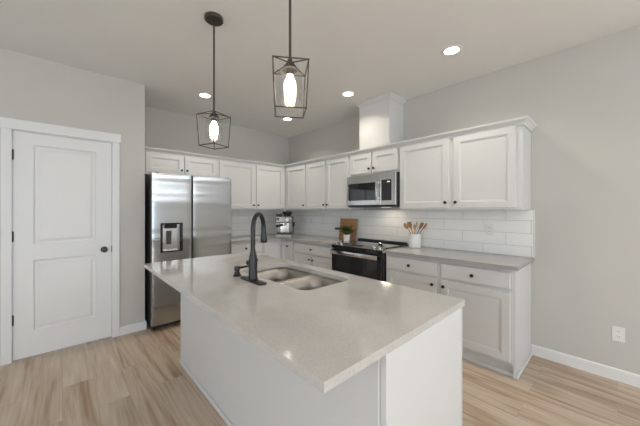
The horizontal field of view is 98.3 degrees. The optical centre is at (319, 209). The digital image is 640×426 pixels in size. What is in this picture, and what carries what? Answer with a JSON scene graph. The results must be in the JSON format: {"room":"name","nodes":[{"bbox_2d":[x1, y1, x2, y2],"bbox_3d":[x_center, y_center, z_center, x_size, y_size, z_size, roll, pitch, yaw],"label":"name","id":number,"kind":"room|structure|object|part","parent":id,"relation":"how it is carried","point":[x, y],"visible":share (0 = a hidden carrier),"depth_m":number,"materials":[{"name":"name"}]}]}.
{"room":"kitchen","nodes":[
{"label":"kitchen","id":0,"kind":"room"},
{"bbox_2d":[0,48,144,326],"bbox_3d":[-3.741,-0.030,2.031,4.088,2.782,0.713,0,0,-43],"label":"wall","id":1,"kind":"structure","parent":0,"point":[35,89],"depth_m":2.94,"materials":[{"name":"beige paint"}]},
{"bbox_2d":[0,117,120,365],"bbox_3d":[-2.519,0.274,2.747,0.873,2.174,0.144,0,0,-43],"label":"door frame","id":2,"kind":"structure","parent":1,"relation":"attached to","point":[7,125],"depth_m":2.48,"materials":[{"name":"white paint"}]},
{"bbox_2d":[12,131,111,360],"bbox_3d":[-2.480,0.319,2.702,0.729,2.060,0.102,0,0,-43],"label":"door","id":3,"kind":"structure","parent":1,"relation":"in","point":[62,247],"depth_m":2.69,"materials":[{"name":"white paint"}]},
{"bbox_3d":[-2.252,0.414,2.890,0.060,0.060,0.066,0,0,-43],"label":"knob","id":4,"kind":"part","parent":3,"relation":"part of","materials":[{"name":"black metal"}]},
{"bbox_2d":[120,321,144,335],"bbox_3d":[-2.083,1.314,3.077,0.236,0.094,0.014,0,0,-43],"label":"baseboard","id":5,"kind":"structure","parent":1,"relation":"attached to","point":[139,326],"depth_m":3.07,"materials":[{"name":"white paint"}]},
{"bbox_2d":[145,106,288,236],"bbox_3d":[-1.636,-0.030,4.559,2.678,2.782,0.120,0,0,-43],"label":"wall","id":6,"kind":"structure","parent":0,"point":[164,129],"depth_m":4.35,"materials":[{"name":"beige paint"}]},
{"bbox_2d":[145,152,217,177],"bbox_3d":[-1.986,-0.599,3.887,1.002,0.296,0.382,0,0,-43],"label":"upper cabinet","id":7,"kind":"object","parent":6,"relation":"attached to","point":[154,162],"visible":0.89,"depth_m":3.75,"materials":[{"name":"white paint"}]},
{"bbox_3d":[-2.033,-0.607,3.637,0.447,0.252,0.020,0,0,-43],"label":"door","id":8,"kind":"part","parent":7,"relation":"part of","materials":[{"name":"white paint"}]},
{"bbox_3d":[-1.694,-0.607,3.952,0.450,0.252,0.020,0,0,-43],"label":"door","id":9,"kind":"part","parent":7,"relation":"part of","materials":[{"name":"white paint"}]},
{"bbox_2d":[218,161,284,209],"bbox_3d":[-1.052,-0.373,4.757,1.548,0.747,0.382,0,0,-43],"label":"upper cabinet","id":10,"kind":"object","parent":6,"relation":"attached to","point":[253,187],"visible":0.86,"depth_m":4.52,"materials":[{"name":"white paint"}]},
{"bbox_3d":[-1.287,-0.379,4.331,0.591,0.713,0.020,0,0,-43],"label":"door","id":11,"kind":"part","parent":10,"relation":"part of","materials":[{"name":"white paint"}]},
{"bbox_3d":[-0.851,-0.379,4.736,0.540,0.713,0.020,0,0,-43],"label":"door","id":12,"kind":"part","parent":10,"relation":"part of","materials":[{"name":"white paint"}]},
{"bbox_2d":[231,210,285,236],"bbox_3d":[-1.196,0.224,4.877,1.572,0.446,0.012,0,0,-43],"label":"tile backsplash","id":13,"kind":"structure","parent":6,"relation":"attached to","point":[241,220],"depth_m":4.84,"materials":[{"name":"grey tile"}]},
{"bbox_2d":[0,0,639,136],"bbox_3d":[0.150,-1.471,-0.275,6.886,0.100,9.632,0,0,-43],"label":"ceiling","id":14,"kind":"structure","parent":0,"point":[370,49],"depth_m":2.32,"materials":[{"name":"beige paint"}]},
{"bbox_2d":[198,92,211,97],"bbox_3d":[-1.425,-1.417,3.430,0.170,0.006,0.170,0,0,-43],"label":"recessed light","id":15,"kind":"object","parent":14,"relation":"in","point":[202,94],"visible":1,"depth_m":3.42,"materials":[{"name":"white plastic"}]},
{"bbox_2d":[196,11,230,149],"bbox_3d":[-0.783,-0.944,2.045,0.176,0.954,0.176,0,0,25],"label":"pendant light","id":16,"kind":"object","parent":14,"relation":"hanging from","point":[212,18],"visible":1,"depth_m":2.04,"materials":[{"name":"brown metal"}]},
{"bbox_2d":[209,111,218,121],"bbox_3d":[-0.783,-0.692,2.045,0.074,0.077,0.074,0,0,-43],"label":"socket","id":17,"kind":"object","parent":16,"relation":"attached to","point":[216,117],"depth_m":2.03,"materials":[{"name":"brown metal"}]},
{"bbox_3d":[-0.783,-1.063,2.045,0.013,0.664,0.013,0,0,-43],"label":"rod","id":18,"kind":"part","parent":16,"relation":"part of","materials":[{"name":"brown metal"}]},
{"bbox_3d":[-0.783,-0.592,2.045,0.057,0.122,0.057,0,0,-43],"label":"bulb","id":19,"kind":"part","parent":16,"relation":"part of","materials":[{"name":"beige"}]},
{"bbox_2d":[272,0,309,118],"bbox_3d":[-0.147,-0.949,1.363,0.175,0.944,0.175,0,0,-9],"label":"pendant light","id":20,"kind":"object","parent":14,"relation":"hanging from","point":[289,68],"visible":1,"depth_m":1.34,"materials":[{"name":"brown metal"}]},
{"bbox_3d":[-0.147,-1.068,1.363,0.013,0.654,0.013,0,0,-43],"label":"rod","id":21,"kind":"part","parent":20,"relation":"part of","materials":[{"name":"brown metal"}]},
{"bbox_3d":[-0.147,-0.602,1.363,0.057,0.122,0.057,0,0,-43],"label":"bulb","id":22,"kind":"part","parent":20,"relation":"part of","materials":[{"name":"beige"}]},
{"bbox_2d":[283,58,297,75],"bbox_3d":[-0.147,-0.702,1.363,0.074,0.077,0.074,0,0,-43],"label":"socket","id":23,"kind":"object","parent":20,"relation":"attached to","point":[289,68],"depth_m":1.35,"materials":[{"name":"brown metal"}]},
{"bbox_2d":[341,91,354,96],"bbox_3d":[0.343,-1.417,3.385,0.170,0.006,0.170,0,0,-43],"label":"recessed light","id":24,"kind":"object","parent":14,"relation":"in","point":[345,93],"visible":1,"depth_m":3.37,"materials":[{"name":"white plastic"}]},
{"bbox_2d":[441,45,461,55],"bbox_3d":[1.172,-1.417,2.462,0.170,0.006,0.170,0,0,-43],"label":"recessed light","id":25,"kind":"object","parent":14,"relation":"in","point":[451,50],"visible":1,"depth_m":2.46,"materials":[{"name":"white plastic"}]},
{"bbox_2d":[0,322,639,425],"bbox_3d":[0.150,1.411,-0.275,6.886,0.100,9.632,0,0,-43],"label":"floor","id":26,"kind":"structure","parent":0,"point":[138,378],"depth_m":2.08,"materials":[{"name":"brown wood"}]},
{"bbox_2d":[145,172,230,329],"bbox_3d":[-1.808,0.467,3.683,0.924,1.788,0.864,0,0,-43],"label":"refrigerator","id":27,"kind":"object","parent":26,"relation":"on","point":[187,216],"visible":0.73,"depth_m":3.25,"materials":[{"name":"silver metal"}]},
{"bbox_3d":[-1.723,0.438,3.218,0.414,1.707,0.060,0,0,-43],"label":"door","id":28,"kind":"part","parent":27,"relation":"part of","materials":[{"name":"silver metal"}]},
{"bbox_3d":[-1.554,0.251,3.349,0.011,0.620,0.014,0,0,-43],"label":"handle","id":29,"kind":"part","parent":27,"relation":"part of","materials":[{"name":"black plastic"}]},
{"bbox_3d":[-1.377,0.438,3.540,0.488,1.707,0.060,0,0,-43],"label":"door","id":30,"kind":"part","parent":27,"relation":"part of","materials":[{"name":"silver metal"}]},
{"bbox_2d":[231,241,261,253],"bbox_3d":[-1.307,0.920,4.349,0.600,0.883,0.630,0,0,-43],"label":"base cabinet","id":31,"kind":"object","parent":26,"relation":"on","point":[241,247],"visible":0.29,"depth_m":4.13,"materials":[{"name":"white paint"}]},
{"bbox_2d":[262,239,293,260],"bbox_3d":[-0.641,0.920,4.764,0.936,0.883,0.929,0,0,-43],"label":"base cabinet","id":32,"kind":"object","parent":26,"relation":"on","point":[278,248],"visible":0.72,"depth_m":4.46,"materials":[{"name":"white paint"}]},
{"bbox_3d":[-0.768,0.871,4.474,0.306,0.724,0.020,0,0,-43],"label":"door","id":33,"kind":"part","parent":32,"relation":"part of","materials":[{"name":"white paint"}]},
{"bbox_3d":[-0.531,0.871,4.465,0.020,0.724,0.310,0,0,-43],"label":"door","id":34,"kind":"part","parent":32,"relation":"part of","materials":[{"name":"white paint"}]},
{"bbox_2d":[231,233,343,245],"bbox_3d":[-0.563,0.462,4.226,1.532,0.030,1.800,0,0,-43],"label":"countertop","id":35,"kind":"structure","parent":32,"relation":"on","point":[322,240],"depth_m":4.34,"materials":[{"name":"grey stone"}]},
{"bbox_2d":[275,210,294,237],"bbox_3d":[-0.566,0.226,4.554,0.299,0.441,0.366,0,0,0],"label":"espresso machine","id":36,"kind":"object","parent":35,"relation":"on","point":[285,225],"visible":1,"depth_m":4.51,"materials":[{"name":"metal"}]},
{"bbox_3d":[-0.584,0.296,4.589,0.150,0.162,0.005,0,0,0],"label":"splash panel","id":37,"kind":"part","parent":36,"relation":"part of","materials":[{"name":"metal"}]},
{"bbox_2d":[335,218,357,239],"bbox_3d":[0.389,0.290,4.240,0.063,0.315,0.440,0,0,-43],"label":"chopping board","id":38,"kind":"object","parent":35,"relation":"on","point":[347,222],"visible":0.7,"depth_m":4.18,"materials":[{"name":"brown wood"}]},
{"bbox_2d":[339,225,354,240],"bbox_3d":[0.393,0.327,3.988,0.248,0.240,0.229,0,0,-18],"label":"potted plant","id":39,"kind":"object","parent":35,"relation":"on","point":[346,229],"visible":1,"depth_m":3.94,"materials":[{"name":"green plant"}]},
{"bbox_3d":[0.384,0.400,3.970,0.102,0.094,0.102,0,0,-43],"label":"pot","id":40,"kind":"part","parent":39,"relation":"part of","materials":[{"name":"white ceramic"}]},
{"bbox_2d":[294,241,331,269],"bbox_3d":[0.086,0.920,4.207,0.631,0.883,0.876,0,0,-43],"label":"base cabinet","id":41,"kind":"object","parent":26,"relation":"on","point":[318,255],"visible":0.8,"depth_m":3.98,"materials":[{"name":"white paint"}]},
{"bbox_3d":[-0.262,0.951,4.175,0.020,0.564,0.416,0,0,-43],"label":"door","id":42,"kind":"part","parent":41,"relation":"part of","materials":[{"name":"white paint"}]},
{"bbox_3d":[-0.117,0.576,4.019,0.020,0.134,0.844,0,0,-43],"label":"drawer","id":43,"kind":"part","parent":41,"relation":"part of","materials":[{"name":"white paint"}]},
{"bbox_3d":[0.030,0.951,3.861,0.020,0.564,0.414,0,0,-43],"label":"door","id":44,"kind":"part","parent":41,"relation":"part of","materials":[{"name":"white paint"}]},
{"bbox_2d":[179,294,461,425],"bbox_3d":[-0.273,0.920,1.931,0.708,0.883,2.160,0,0,-43],"label":"kitchen island","id":45,"kind":"object","parent":26,"relation":"on","point":[419,382],"visible":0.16,"depth_m":1.27,"materials":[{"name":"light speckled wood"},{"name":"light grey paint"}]},
{"bbox_3d":[-0.529,1.346,1.698,0.016,0.030,2.112,0,0,-43],"label":"shoe moulding","id":46,"kind":"part","parent":45,"relation":"part of","materials":[{"name":"white paint"}]},
{"bbox_2d":[144,252,464,393],"bbox_3d":[-0.371,0.462,1.843,0.973,0.030,2.166,0,0,-43],"label":"island countertop","id":47,"kind":"structure","parent":45,"relation":"on","point":[326,335],"depth_m":1.24,"materials":[{"name":"beige stone"}]},
{"bbox_2d":[233,266,248,276],"bbox_3d":[-0.533,0.413,1.900,0.129,0.068,0.058,0,0,-43],"label":"soap dispenser","id":48,"kind":"object","parent":47,"relation":"on","point":[236,268],"visible":0.94,"depth_m":1.86,"materials":[{"name":"black metal"}]},
{"bbox_2d":[240,212,266,285],"bbox_3d":[-0.370,0.230,1.789,0.202,0.435,0.269,0,0,-43],"label":"kitchen faucet","id":49,"kind":"object","parent":47,"relation":"on","point":[252,262],"visible":1,"depth_m":1.73,"materials":[{"name":"black metal"}]},
{"bbox_3d":[-0.421,0.443,1.739,0.060,0.008,0.264,0,0,-43],"label":"plate","id":50,"kind":"part","parent":49,"relation":"part of","materials":[{"name":"black metal"}]},
{"bbox_3d":[-0.406,0.135,1.829,0.029,0.245,0.213,0,0,9],"label":"spout","id":51,"kind":"part","parent":49,"relation":"part of","materials":[{"name":"black metal"}]},
{"bbox_2d":[247,267,342,289],"bbox_3d":[-0.196,0.582,1.928,0.464,0.207,0.820,0,0,-43],"label":"sink","id":52,"kind":"object","parent":47,"relation":"in","point":[297,279],"visible":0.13,"depth_m":2.02,"materials":[{"name":"metal"}]},
{"bbox_3d":[-0.326,0.584,2.069,0.415,0.204,0.387,0,0,-43],"label":"bowl","id":53,"kind":"part","parent":52,"relation":"part of","materials":[{"name":"metal"}]},
{"bbox_3d":[-0.056,0.584,1.778,0.415,0.204,0.361,0,0,-43],"label":"bowl","id":54,"kind":"part","parent":52,"relation":"part of","materials":[{"name":"metal"}]},
{"bbox_3d":[0.447,0.920,1.145,0.644,0.883,0.023,0,0,-43],"label":"panel","id":55,"kind":"part","parent":45,"relation":"part of","materials":[{"name":"white paint"}]},
{"bbox_3d":[0.689,0.920,1.368,0.011,0.883,0.025,0,0,-43],"label":"corner trim","id":56,"kind":"part","parent":45,"relation":"part of","materials":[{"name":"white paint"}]},
{"bbox_2d":[330,238,408,281],"bbox_3d":[0.629,0.884,3.564,0.668,0.954,0.784,0,0,-43],"label":"range","id":57,"kind":"object","parent":26,"relation":"on","point":[363,257],"visible":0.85,"depth_m":3.34,"materials":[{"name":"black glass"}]},
{"bbox_3d":[0.394,0.539,3.360,0.046,0.052,0.726,0,0,-43],"label":"handle","id":58,"kind":"part","parent":57,"relation":"part of","materials":[{"name":"metal"}]},
{"bbox_3d":[0.431,0.835,3.379,0.034,0.652,0.776,0,0,-43],"label":"oven door","id":59,"kind":"part","parent":57,"relation":"part of","materials":[{"name":"black glass"}]},
{"bbox_3d":[0.455,0.467,3.401,0.095,0.072,0.784,0,0,-43],"label":"control panel","id":60,"kind":"part","parent":57,"relation":"part of","materials":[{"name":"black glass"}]},
{"bbox_2d":[342,240,408,248],"bbox_3d":[0.673,0.442,3.604,0.500,0.027,0.784,0,0,-43],"label":"cooktop","id":61,"kind":"object","parent":57,"relation":"in","point":[388,244],"depth_m":3.54,"materials":[{"name":"black glass"}]},
{"bbox_2d":[386,253,532,379],"bbox_3d":[1.357,0.920,2.840,0.631,0.883,1.229,0,0,-43],"label":"base cabinet","id":62,"kind":"object","parent":26,"relation":"on","point":[496,312],"visible":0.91,"depth_m":2.41,"materials":[{"name":"white paint"}]},
{"bbox_3d":[0.936,0.576,2.887,0.020,0.134,0.552,0,0,-43],"label":"drawer","id":63,"kind":"part","parent":62,"relation":"part of","materials":[{"name":"white paint"}]},
{"bbox_3d":[0.936,0.951,2.887,0.020,0.564,0.552,0,0,-43],"label":"door","id":64,"kind":"part","parent":62,"relation":"part of","materials":[{"name":"white paint"}]},
{"bbox_2d":[382,246,533,270],"bbox_3d":[1.350,0.462,2.835,0.624,0.030,1.254,0,0,-43],"label":"countertop","id":65,"kind":"structure","parent":62,"relation":"on","point":[509,262],"depth_m":2.66,"materials":[{"name":"grey stone"}]},
{"bbox_2d":[409,233,420,247],"bbox_3d":[1.129,0.364,3.297,0.142,0.165,0.142,0,0,-43],"label":"utensil crock","id":66,"kind":"object","parent":65,"relation":"on","point":[414,239],"visible":0.98,"depth_m":3.24,"materials":[{"name":"white ceramic"}]},
{"bbox_2d":[407,222,412,233],"bbox_3d":[1.105,0.286,3.305,0.121,0.294,0.056,0,0,6],"label":"wooden spatula","id":67,"kind":"object","parent":66,"relation":"in","point":[408,223],"visible":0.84,"depth_m":3.31,"materials":[{"name":"brown wood"}]},
{"bbox_3d":[1.349,0.576,2.443,0.020,0.134,0.556,0,0,-43],"label":"drawer","id":68,"kind":"part","parent":62,"relation":"part of","materials":[{"name":"white paint"}]},
{"bbox_3d":[1.349,0.951,2.443,0.020,0.564,0.556,0,0,-43],"label":"door","id":69,"kind":"part","parent":62,"relation":"part of","materials":[{"name":"white paint"}]},
{"bbox_3d":[1.173,1.346,2.693,0.026,0.030,1.194,0,0,-43],"label":"toe moulding","id":70,"kind":"part","parent":62,"relation":"part of","materials":[{"name":"white paint"}]},
{"bbox_3d":[1.777,0.920,2.425,0.582,0.883,0.020,0,0,-43],"label":"panel","id":71,"kind":"part","parent":62,"relation":"part of","materials":[{"name":"white paint"}]},
{"bbox_3d":[1.783,1.349,2.407,0.566,0.024,0.014,0,0,-43],"label":"moulding","id":72,"kind":"part","parent":62,"relation":"part of","materials":[{"name":"white paint"}]},
{"bbox_2d":[289,25,639,374],"bbox_3d":[2.627,-0.030,2.029,0.120,2.782,9.632,0,0,-43],"label":"wall","id":73,"kind":"structure","parent":0,"point":[583,100],"depth_m":2.40,"materials":[{"name":"beige paint"}]},
{"bbox_2d":[285,165,306,209],"bbox_3d":[-0.320,-0.373,4.827,0.381,0.747,0.608,0,0,-43],"label":"upper cabinet","id":74,"kind":"object","parent":73,"relation":"attached to","point":[295,177],"visible":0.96,"depth_m":4.69,"materials":[{"name":"white paint"}]},
{"bbox_2d":[307,157,364,209],"bbox_3d":[0.204,-0.373,4.264,0.381,0.747,0.925,0,0,-43],"label":"upper cabinet","id":75,"kind":"object","parent":73,"relation":"attached to","point":[326,180],"visible":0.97,"depth_m":4.11,"materials":[{"name":"white paint"}]},
{"bbox_3d":[-0.062,-0.379,4.327,0.020,0.713,0.438,0,0,-43],"label":"door","id":76,"kind":"part","parent":75,"relation":"part of","materials":[{"name":"white paint"}]},
{"bbox_3d":[0.249,-0.379,3.993,0.020,0.713,0.435,0,0,-43],"label":"door","id":77,"kind":"part","parent":75,"relation":"part of","materials":[{"name":"white paint"}]},
{"bbox_2d":[145,116,536,168],"bbox_3d":[-0.126,-0.764,3.024,2.550,0.062,3.576,0,0,-43],"label":"crown molding","id":78,"kind":"structure","parent":73,"relation":"attached to","point":[526,121],"depth_m":3.40,"materials":[{"name":"white paint"}]},
{"bbox_2d":[350,148,399,176],"bbox_3d":[0.781,-0.599,3.643,0.381,0.296,0.767,0,0,-43],"label":"upper cabinet","id":79,"kind":"object","parent":73,"relation":"attached to","point":[384,161],"visible":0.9,"depth_m":3.49,"materials":[{"name":"white paint"}]},
{"bbox_3d":[0.542,-0.606,3.678,0.020,0.259,0.352,0,0,-43],"label":"door","id":80,"kind":"part","parent":79,"relation":"part of","materials":[{"name":"white paint"}]},
{"bbox_2d":[347,172,399,207],"bbox_3d":[0.749,-0.241,3.615,0.434,0.416,0.757,0,0,-43],"label":"microwave","id":81,"kind":"object","parent":79,"relation":"attached to","point":[380,189],"visible":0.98,"depth_m":3.44,"materials":[{"name":"silver metal"}]},
{"bbox_3d":[0.560,-0.255,3.581,0.022,0.387,0.548,0,0,-43],"label":"door","id":82,"kind":"part","parent":81,"relation":"part of","materials":[{"name":"silver metal"}]},
{"bbox_3d":[0.697,-0.242,3.386,0.046,0.240,0.024,0,0,-43],"label":"handle","id":83,"kind":"part","parent":81,"relation":"part of","materials":[{"name":"metal"}]},
{"bbox_3d":[0.818,-0.255,3.303,0.022,0.387,0.208,0,0,-43],"label":"control panel","id":84,"kind":"part","parent":81,"relation":"part of","materials":[{"name":"silver metal"}]},
{"bbox_3d":[0.797,-0.606,3.403,0.020,0.259,0.358,0,0,-43],"label":"door","id":85,"kind":"part","parent":79,"relation":"part of","materials":[{"name":"white paint"}]},
{"bbox_2d":[356,92,405,149],"bbox_3d":[0.795,-1.107,3.641,0.364,0.624,0.542,0,0,-43],"label":"chase","id":86,"kind":"object","parent":73,"relation":"attached to","point":[381,118],"visible":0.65,"depth_m":3.51,"materials":[{"name":"white paint"}]},
{"bbox_3d":[0.795,-1.393,3.641,0.364,0.052,0.542,0,0,-43],"label":"crown","id":87,"kind":"part","parent":86,"relation":"part of","materials":[{"name":"white paint"}]},
{"bbox_2d":[289,210,534,257],"bbox_3d":[0.700,0.224,4.003,0.012,0.446,3.851,0,0,-43],"label":"tile backsplash","id":88,"kind":"structure","parent":73,"relation":"attached to","point":[513,230],"depth_m":3.23,"materials":[{"name":"grey tile"}]},
{"bbox_2d":[485,224,492,234],"bbox_3d":[1.750,0.201,2.859,0.009,0.116,0.072,0,0,-43],"label":"wall outlet","id":89,"kind":"object","parent":88,"relation":"attached to","point":[488,227],"visible":1,"depth_m":2.86,"materials":[{"name":"white plastic"}]},
{"bbox_3d":[2.009,0.224,2.595,0.012,0.445,0.006,0,0,-43],"label":"edge trim","id":90,"kind":"part","parent":88,"relation":"part of","materials":[{"name":"white plastic"}]},
{"bbox_2d":[400,125,530,209],"bbox_3d":[1.450,-0.373,2.924,0.381,0.747,1.193,0,0,-43],"label":"upper cabinet","id":91,"kind":"object","parent":73,"relation":"attached to","point":[486,170],"visible":0.98,"depth_m":2.69,"materials":[{"name":"white paint"}]},
{"bbox_3d":[1.132,-0.379,3.043,0.020,0.713,0.558,0,0,-43],"label":"door","id":92,"kind":"part","parent":91,"relation":"part of","materials":[{"name":"white paint"}]},
{"bbox_3d":[1.533,-0.379,2.612,0.020,0.713,0.526,0,0,-43],"label":"door","id":93,"kind":"part","parent":91,"relation":"part of","materials":[{"name":"white paint"}]},
{"bbox_2d":[531,344,639,387],"bbox_3d":[3.886,1.314,0.578,0.014,0.094,5.553,0,0,-43],"label":"baseboard","id":94,"kind":"structure","parent":73,"relation":"attached to","point":[626,377],"depth_m":2.32,"materials":[{"name":"white paint"}]},
{"bbox_2d":[612,326,624,342],"bbox_3d":[2.376,0.989,2.203,0.009,0.116,0.072,0,0,-43],"label":"wall outlet","id":95,"kind":"object","parent":73,"relation":"attached to","point":[618,333],"visible":1,"depth_m":2.20,"materials":[{"name":"white plastic"}]}
]}

